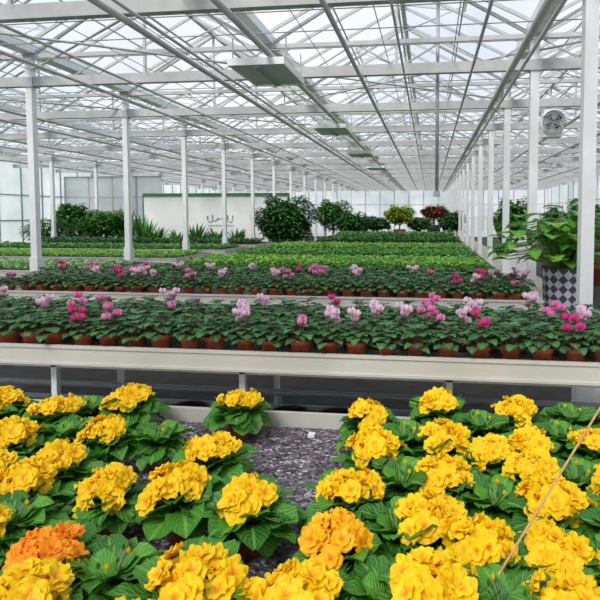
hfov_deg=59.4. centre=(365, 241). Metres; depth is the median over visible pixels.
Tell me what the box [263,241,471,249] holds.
potted plants
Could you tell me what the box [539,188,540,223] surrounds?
steel column
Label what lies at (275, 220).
potted shrub
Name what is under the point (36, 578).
potted primrose
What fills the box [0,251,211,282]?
bench
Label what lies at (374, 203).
wall
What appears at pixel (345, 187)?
steel column
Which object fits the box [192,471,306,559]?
potted primrose
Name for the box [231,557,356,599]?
potted primrose
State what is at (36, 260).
steel column
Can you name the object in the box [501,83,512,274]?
steel column
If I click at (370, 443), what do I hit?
potted primrose
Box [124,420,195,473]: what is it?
potted primrose
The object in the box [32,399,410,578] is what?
bench
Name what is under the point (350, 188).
steel column
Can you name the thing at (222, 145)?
steel column
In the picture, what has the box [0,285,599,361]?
potted cyclamens
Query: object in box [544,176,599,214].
wall
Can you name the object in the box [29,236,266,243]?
trays
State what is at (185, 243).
steel column
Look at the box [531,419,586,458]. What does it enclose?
potted primrose
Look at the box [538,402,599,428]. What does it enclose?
potted primrose
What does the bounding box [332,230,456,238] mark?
trays
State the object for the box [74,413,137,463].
potted primrose
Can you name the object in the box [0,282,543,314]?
bench
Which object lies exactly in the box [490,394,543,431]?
potted primrose
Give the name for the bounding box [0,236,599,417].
floor
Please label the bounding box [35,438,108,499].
potted primrose
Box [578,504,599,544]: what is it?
potted primrose
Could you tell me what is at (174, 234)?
leaf plant
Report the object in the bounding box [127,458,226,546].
potted primrose
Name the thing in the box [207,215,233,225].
lettering
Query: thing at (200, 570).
potted primrose
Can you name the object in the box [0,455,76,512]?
potted primrose
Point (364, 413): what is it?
potted primrose
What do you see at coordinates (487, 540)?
potted primrose
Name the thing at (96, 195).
steel column
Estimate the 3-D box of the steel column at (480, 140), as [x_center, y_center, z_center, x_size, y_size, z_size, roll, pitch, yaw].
[2.685,-0.891,12.234,0.152,3.500,0.152,0,3,7]
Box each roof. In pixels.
[0,0,599,181]
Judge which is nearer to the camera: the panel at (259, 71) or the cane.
the cane
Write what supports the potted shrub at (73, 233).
on the floor
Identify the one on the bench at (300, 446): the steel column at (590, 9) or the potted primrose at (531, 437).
the potted primrose at (531, 437)
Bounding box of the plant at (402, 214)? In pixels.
[382,204,417,231]
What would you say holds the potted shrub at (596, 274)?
on the floor
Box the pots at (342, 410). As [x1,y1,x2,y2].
[318,407,350,413]
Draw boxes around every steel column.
[22,57,43,306]
[48,153,56,237]
[93,160,98,236]
[120,95,133,260]
[131,168,133,236]
[179,118,189,250]
[200,179,202,192]
[220,135,227,243]
[249,148,255,237]
[271,158,275,243]
[289,160,292,202]
[302,170,305,241]
[314,170,316,240]
[323,174,326,236]
[331,181,333,232]
[338,184,340,230]
[344,186,346,210]
[350,188,351,212]
[450,183,451,212]
[452,180,453,211]
[453,173,455,235]
[456,173,458,235]
[458,164,461,238]
[461,163,465,241]
[465,155,469,244]
[470,146,475,249]
[477,131,483,255]
[487,111,495,263]
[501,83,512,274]
[526,37,542,317]
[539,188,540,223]
[546,186,548,211]
[554,184,556,204]
[563,179,565,212]
[571,0,599,401]
[574,179,576,197]
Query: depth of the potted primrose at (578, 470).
2.00 m
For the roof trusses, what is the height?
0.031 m
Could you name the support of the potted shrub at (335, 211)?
on the floor
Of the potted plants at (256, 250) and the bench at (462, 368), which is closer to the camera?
the bench at (462, 368)
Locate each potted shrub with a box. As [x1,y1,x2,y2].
[18,217,69,240]
[50,202,89,231]
[61,222,93,238]
[74,209,135,237]
[250,195,320,243]
[313,199,353,236]
[333,211,373,231]
[364,215,393,230]
[404,216,435,231]
[435,210,465,232]
[493,196,526,242]
[537,207,599,251]
[566,198,599,285]
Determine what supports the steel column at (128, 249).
on the floor
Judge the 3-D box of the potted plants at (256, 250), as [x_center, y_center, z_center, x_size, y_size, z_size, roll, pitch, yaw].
[-0.226,0.186,10.328,4.789,0.136,1.540,0,3,7]
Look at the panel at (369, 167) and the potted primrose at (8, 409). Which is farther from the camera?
the panel at (369, 167)
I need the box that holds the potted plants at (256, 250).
[227,246,479,256]
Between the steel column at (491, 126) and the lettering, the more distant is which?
the lettering
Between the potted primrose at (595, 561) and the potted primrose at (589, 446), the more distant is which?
the potted primrose at (589, 446)
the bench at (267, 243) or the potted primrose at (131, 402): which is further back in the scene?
the bench at (267, 243)
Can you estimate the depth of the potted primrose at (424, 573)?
1.30 m
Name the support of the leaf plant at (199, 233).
on the floor
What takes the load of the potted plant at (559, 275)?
on the floor
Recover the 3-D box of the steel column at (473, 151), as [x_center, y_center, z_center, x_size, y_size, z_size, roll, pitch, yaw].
[2.941,-1.001,14.316,0.152,3.500,0.152,0,3,7]
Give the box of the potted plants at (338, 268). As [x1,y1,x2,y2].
[138,261,503,279]
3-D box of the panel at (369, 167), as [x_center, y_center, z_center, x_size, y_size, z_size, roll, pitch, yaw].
[0.355,-2.527,16.975,0.580,0.330,0.840,0,3,7]
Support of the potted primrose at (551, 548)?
on the bench at (300, 446)
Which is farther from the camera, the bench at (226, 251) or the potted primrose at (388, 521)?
the bench at (226, 251)
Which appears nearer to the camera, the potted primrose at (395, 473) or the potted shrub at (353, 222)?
the potted primrose at (395, 473)
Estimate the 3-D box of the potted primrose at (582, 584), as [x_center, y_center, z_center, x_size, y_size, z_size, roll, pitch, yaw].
[0.487,0.951,1.277,0.356,0.256,0.347,-1,3,-16]
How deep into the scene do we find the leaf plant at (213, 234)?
17.14 m
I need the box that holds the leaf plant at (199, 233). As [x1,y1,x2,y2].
[182,223,209,237]
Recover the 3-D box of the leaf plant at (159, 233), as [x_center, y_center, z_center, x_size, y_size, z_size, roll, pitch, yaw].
[-7.081,0.030,17.499,0.799,1.107,0.893,0,3,7]
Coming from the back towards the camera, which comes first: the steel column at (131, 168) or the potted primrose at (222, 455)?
the steel column at (131, 168)
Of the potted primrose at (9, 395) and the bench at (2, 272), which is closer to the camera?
the potted primrose at (9, 395)
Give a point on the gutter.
(250, 20)
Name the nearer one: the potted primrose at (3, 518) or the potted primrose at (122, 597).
the potted primrose at (122, 597)
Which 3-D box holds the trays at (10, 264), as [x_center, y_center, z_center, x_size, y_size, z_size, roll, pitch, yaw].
[-6.768,0.315,8.087,6.532,0.113,1.401,0,3,7]
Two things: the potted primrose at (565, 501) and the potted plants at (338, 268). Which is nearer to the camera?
the potted primrose at (565, 501)
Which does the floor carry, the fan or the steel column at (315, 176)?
the steel column at (315, 176)
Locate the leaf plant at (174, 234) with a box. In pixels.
[168,230,182,237]
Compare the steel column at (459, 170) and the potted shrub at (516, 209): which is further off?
the steel column at (459, 170)
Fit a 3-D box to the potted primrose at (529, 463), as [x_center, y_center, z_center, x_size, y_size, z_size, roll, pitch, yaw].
[0.639,0.910,1.927,0.347,0.268,0.331,-2,3,-29]
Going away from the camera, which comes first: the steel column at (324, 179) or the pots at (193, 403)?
the pots at (193, 403)
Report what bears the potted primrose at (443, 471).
on the bench at (300, 446)
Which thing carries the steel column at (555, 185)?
on the floor
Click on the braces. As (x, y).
(116, 21)
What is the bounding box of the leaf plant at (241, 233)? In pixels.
[228,228,245,240]
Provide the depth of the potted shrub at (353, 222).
20.16 m
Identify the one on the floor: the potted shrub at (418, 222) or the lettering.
the potted shrub at (418, 222)
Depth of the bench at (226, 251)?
11.51 m
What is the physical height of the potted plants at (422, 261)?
0.142 m
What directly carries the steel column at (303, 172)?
on the floor
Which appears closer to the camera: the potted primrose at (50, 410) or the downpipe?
the potted primrose at (50, 410)
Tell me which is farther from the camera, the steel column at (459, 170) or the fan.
the steel column at (459, 170)
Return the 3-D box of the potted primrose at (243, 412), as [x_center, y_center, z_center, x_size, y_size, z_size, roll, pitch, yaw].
[-0.675,0.881,2.663,0.329,0.249,0.338,1,3,25]
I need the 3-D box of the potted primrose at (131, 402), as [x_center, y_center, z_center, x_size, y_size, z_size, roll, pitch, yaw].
[-1.202,0.867,2.667,0.366,0.278,0.350,2,4,36]
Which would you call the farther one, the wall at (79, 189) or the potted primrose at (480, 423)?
the wall at (79, 189)
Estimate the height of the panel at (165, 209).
2.260 m
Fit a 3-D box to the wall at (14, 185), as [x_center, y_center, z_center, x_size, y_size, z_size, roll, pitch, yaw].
[-12.381,-1.249,18.104,0.100,3.600,39.050,0,3,7]
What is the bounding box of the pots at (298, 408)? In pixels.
[271,405,309,411]
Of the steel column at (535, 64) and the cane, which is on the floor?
the steel column at (535, 64)
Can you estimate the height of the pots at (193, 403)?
0.290 m
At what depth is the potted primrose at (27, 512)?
1.70 m
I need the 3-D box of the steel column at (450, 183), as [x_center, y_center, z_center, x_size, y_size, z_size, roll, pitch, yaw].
[4.732,-1.764,28.886,0.152,3.500,0.152,0,3,7]
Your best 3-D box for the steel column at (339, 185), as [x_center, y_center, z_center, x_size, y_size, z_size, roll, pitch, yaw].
[-1.491,-1.804,29.649,0.136,3.500,0.136,0,3,7]
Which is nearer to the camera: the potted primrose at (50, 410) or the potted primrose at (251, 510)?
the potted primrose at (251, 510)
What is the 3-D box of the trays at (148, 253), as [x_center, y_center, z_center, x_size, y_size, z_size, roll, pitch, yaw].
[-6.504,0.196,10.243,6.532,0.125,1.440,0,3,7]
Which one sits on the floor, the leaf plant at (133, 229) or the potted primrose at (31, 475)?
the leaf plant at (133, 229)
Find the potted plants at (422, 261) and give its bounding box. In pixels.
[180,252,494,268]
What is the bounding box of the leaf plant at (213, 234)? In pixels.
[203,227,227,238]
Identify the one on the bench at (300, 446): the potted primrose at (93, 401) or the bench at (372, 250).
the potted primrose at (93, 401)
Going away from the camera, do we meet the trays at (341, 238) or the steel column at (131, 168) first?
the trays at (341, 238)
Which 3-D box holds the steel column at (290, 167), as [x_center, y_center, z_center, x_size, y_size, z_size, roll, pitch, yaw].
[-2.771,-1.259,19.242,0.136,3.500,0.136,0,3,7]
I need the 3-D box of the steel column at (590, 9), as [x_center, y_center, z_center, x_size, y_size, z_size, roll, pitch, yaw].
[1.661,-0.455,3.908,0.152,3.500,0.152,0,3,7]
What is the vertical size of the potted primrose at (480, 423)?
0.224 m
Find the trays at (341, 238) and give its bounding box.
[314,235,462,242]
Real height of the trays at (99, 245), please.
0.149 m
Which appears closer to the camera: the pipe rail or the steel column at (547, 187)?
the pipe rail
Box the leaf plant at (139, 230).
[132,213,161,238]
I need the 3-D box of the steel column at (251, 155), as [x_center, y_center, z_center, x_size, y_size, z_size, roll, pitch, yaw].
[-3.283,-1.041,15.079,0.136,3.500,0.136,0,3,7]
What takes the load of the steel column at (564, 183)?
on the floor
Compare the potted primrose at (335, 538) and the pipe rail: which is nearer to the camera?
the potted primrose at (335, 538)
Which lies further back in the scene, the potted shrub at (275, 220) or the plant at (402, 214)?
the plant at (402, 214)
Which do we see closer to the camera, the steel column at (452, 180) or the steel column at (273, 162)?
the steel column at (273, 162)
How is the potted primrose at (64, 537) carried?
on the bench at (300, 446)
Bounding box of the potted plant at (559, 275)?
[486,203,599,319]
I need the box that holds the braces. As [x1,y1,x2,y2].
[0,20,599,181]
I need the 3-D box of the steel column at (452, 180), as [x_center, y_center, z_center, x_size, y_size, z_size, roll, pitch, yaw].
[4.476,-1.655,26.805,0.152,3.500,0.152,0,3,7]
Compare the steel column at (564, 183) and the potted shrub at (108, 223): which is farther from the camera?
the steel column at (564, 183)
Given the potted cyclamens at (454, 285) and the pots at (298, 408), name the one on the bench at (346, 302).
the potted cyclamens at (454, 285)
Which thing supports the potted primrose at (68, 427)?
on the bench at (300, 446)
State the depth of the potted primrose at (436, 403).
2.56 m
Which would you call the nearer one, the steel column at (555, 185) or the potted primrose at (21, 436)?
the potted primrose at (21, 436)
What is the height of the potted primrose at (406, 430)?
0.222 m
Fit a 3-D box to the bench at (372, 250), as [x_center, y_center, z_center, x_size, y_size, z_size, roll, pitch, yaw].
[-0.221,0.588,10.349,4.862,0.742,1.616,0,3,7]
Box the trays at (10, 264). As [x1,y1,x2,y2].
[0,257,149,270]
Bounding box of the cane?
[498,407,599,574]
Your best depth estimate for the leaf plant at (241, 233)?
17.05 m
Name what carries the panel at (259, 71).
hanging from the roof trusses
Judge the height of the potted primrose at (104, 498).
0.252 m
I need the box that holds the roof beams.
[0,0,599,191]
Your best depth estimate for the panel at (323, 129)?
9.16 m
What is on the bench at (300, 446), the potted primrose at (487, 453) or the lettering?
the potted primrose at (487, 453)
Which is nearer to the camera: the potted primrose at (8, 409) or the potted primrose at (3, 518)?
the potted primrose at (3, 518)
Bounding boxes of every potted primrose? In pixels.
[0,385,39,418]
[0,405,18,419]
[0,415,56,457]
[0,448,27,481]
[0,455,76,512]
[0,490,69,569]
[0,504,33,566]
[0,518,109,575]
[0,557,108,599]
[21,392,94,430]
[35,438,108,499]
[37,414,96,447]
[59,462,147,535]
[65,534,164,599]
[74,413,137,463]
[79,395,103,423]
[94,382,169,432]
[106,535,249,599]
[115,595,155,599]
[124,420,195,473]
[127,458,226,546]
[171,430,257,483]
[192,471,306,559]
[203,387,273,440]
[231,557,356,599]
[293,506,392,576]
[297,462,394,530]
[332,424,414,473]
[336,397,399,453]
[337,554,395,599]
[358,496,440,556]
[371,456,425,500]
[376,546,498,599]
[381,419,431,459]
[383,486,471,550]
[404,451,487,516]
[408,417,474,460]
[409,387,470,424]
[446,511,528,575]
[452,474,524,531]
[453,409,509,437]
[458,432,511,477]
[470,559,551,599]
[489,446,567,494]
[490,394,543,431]
[498,471,599,535]
[499,424,574,458]
[509,564,599,599]
[515,518,599,582]
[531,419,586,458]
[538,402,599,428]
[557,457,595,486]
[558,426,599,464]
[578,463,599,504]
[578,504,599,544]
[588,534,599,586]
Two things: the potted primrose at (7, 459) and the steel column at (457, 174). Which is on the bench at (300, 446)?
the potted primrose at (7, 459)
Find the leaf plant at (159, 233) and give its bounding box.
[143,227,168,238]
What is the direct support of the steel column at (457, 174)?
on the floor
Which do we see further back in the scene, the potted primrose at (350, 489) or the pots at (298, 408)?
the pots at (298, 408)
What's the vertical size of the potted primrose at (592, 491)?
0.273 m
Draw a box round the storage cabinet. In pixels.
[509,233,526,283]
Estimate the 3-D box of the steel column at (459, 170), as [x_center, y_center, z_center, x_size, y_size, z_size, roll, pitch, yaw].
[3.708,-1.328,20.560,0.152,3.500,0.152,0,3,7]
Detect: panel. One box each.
[142,193,289,241]
[227,36,303,85]
[312,112,352,135]
[347,146,373,157]
[366,158,386,170]
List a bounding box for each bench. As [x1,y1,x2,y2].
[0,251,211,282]
[0,260,155,307]
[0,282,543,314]
[0,316,599,403]
[1,246,247,255]
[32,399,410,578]
[67,242,271,247]
[184,257,498,308]
[224,250,483,258]
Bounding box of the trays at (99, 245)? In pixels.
[0,241,243,249]
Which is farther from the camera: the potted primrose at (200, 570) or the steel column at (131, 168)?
the steel column at (131, 168)
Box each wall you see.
[0,154,221,242]
[64,176,161,237]
[227,172,545,236]
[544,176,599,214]
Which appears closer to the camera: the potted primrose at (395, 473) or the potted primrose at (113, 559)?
the potted primrose at (113, 559)
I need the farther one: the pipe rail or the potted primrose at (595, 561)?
the pipe rail
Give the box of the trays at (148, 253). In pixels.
[0,247,208,257]
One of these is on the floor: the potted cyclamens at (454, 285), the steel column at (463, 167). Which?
the steel column at (463, 167)
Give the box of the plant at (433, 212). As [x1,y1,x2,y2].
[419,204,450,232]
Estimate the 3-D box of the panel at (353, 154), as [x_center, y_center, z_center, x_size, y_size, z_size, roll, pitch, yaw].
[-0.121,-2.324,13.110,0.580,0.330,0.840,0,3,7]
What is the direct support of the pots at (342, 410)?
on the floor
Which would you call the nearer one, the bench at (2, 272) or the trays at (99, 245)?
the bench at (2, 272)
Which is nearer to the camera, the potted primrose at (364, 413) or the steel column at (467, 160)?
the potted primrose at (364, 413)
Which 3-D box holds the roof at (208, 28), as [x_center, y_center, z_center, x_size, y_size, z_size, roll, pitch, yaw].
[-1.498,-3.368,16.649,21.912,0.975,39.011,0,3,7]
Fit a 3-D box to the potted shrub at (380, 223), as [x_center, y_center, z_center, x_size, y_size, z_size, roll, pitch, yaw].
[0.493,-0.441,23.003,1.581,1.472,1.650,-1,3,-13]
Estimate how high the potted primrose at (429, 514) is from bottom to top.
0.264 m
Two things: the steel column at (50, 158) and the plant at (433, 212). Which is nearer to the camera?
the steel column at (50, 158)
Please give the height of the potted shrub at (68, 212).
1.964 m
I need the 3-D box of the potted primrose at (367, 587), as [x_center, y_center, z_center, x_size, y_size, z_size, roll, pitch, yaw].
[0.058,0.974,1.366,0.332,0.200,0.311,2,4,38]
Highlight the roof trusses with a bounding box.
[0,0,599,181]
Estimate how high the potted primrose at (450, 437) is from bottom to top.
0.258 m
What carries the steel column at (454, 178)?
on the floor
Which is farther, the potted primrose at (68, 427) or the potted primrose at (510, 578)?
the potted primrose at (68, 427)
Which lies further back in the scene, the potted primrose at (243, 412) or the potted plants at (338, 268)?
the potted plants at (338, 268)
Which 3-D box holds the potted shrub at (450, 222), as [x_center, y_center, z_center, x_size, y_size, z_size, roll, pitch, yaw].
[3.522,-0.490,21.757,1.434,1.701,1.384,-2,4,-34]
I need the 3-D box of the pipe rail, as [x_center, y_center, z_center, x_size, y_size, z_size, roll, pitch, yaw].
[-0.633,1.152,3.528,5.100,0.330,0.044,0,3,7]
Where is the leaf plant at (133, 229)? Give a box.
[119,209,140,237]
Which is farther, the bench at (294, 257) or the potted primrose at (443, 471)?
the bench at (294, 257)
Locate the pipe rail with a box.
[0,378,599,418]
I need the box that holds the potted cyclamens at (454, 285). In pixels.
[0,260,537,299]
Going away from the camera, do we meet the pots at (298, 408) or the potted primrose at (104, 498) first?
the potted primrose at (104, 498)
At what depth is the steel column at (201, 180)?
26.14 m
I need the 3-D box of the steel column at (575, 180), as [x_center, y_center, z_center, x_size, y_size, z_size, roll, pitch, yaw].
[10.461,-1.617,26.071,0.144,3.500,0.144,0,3,7]
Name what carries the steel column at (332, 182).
on the floor
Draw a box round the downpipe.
[433,2,439,196]
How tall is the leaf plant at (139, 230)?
1.632 m
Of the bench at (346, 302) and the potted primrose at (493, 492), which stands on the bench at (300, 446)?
the potted primrose at (493, 492)
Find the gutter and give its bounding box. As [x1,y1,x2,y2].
[0,0,599,177]
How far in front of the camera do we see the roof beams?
6.64 m
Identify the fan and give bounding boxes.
[520,107,566,138]
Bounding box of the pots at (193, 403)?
[171,400,209,406]
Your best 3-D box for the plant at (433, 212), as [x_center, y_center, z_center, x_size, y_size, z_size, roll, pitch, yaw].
[2.678,-0.512,20.283,1.228,1.900,1.218,0,3,7]
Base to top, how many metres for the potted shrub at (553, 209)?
1.630 m

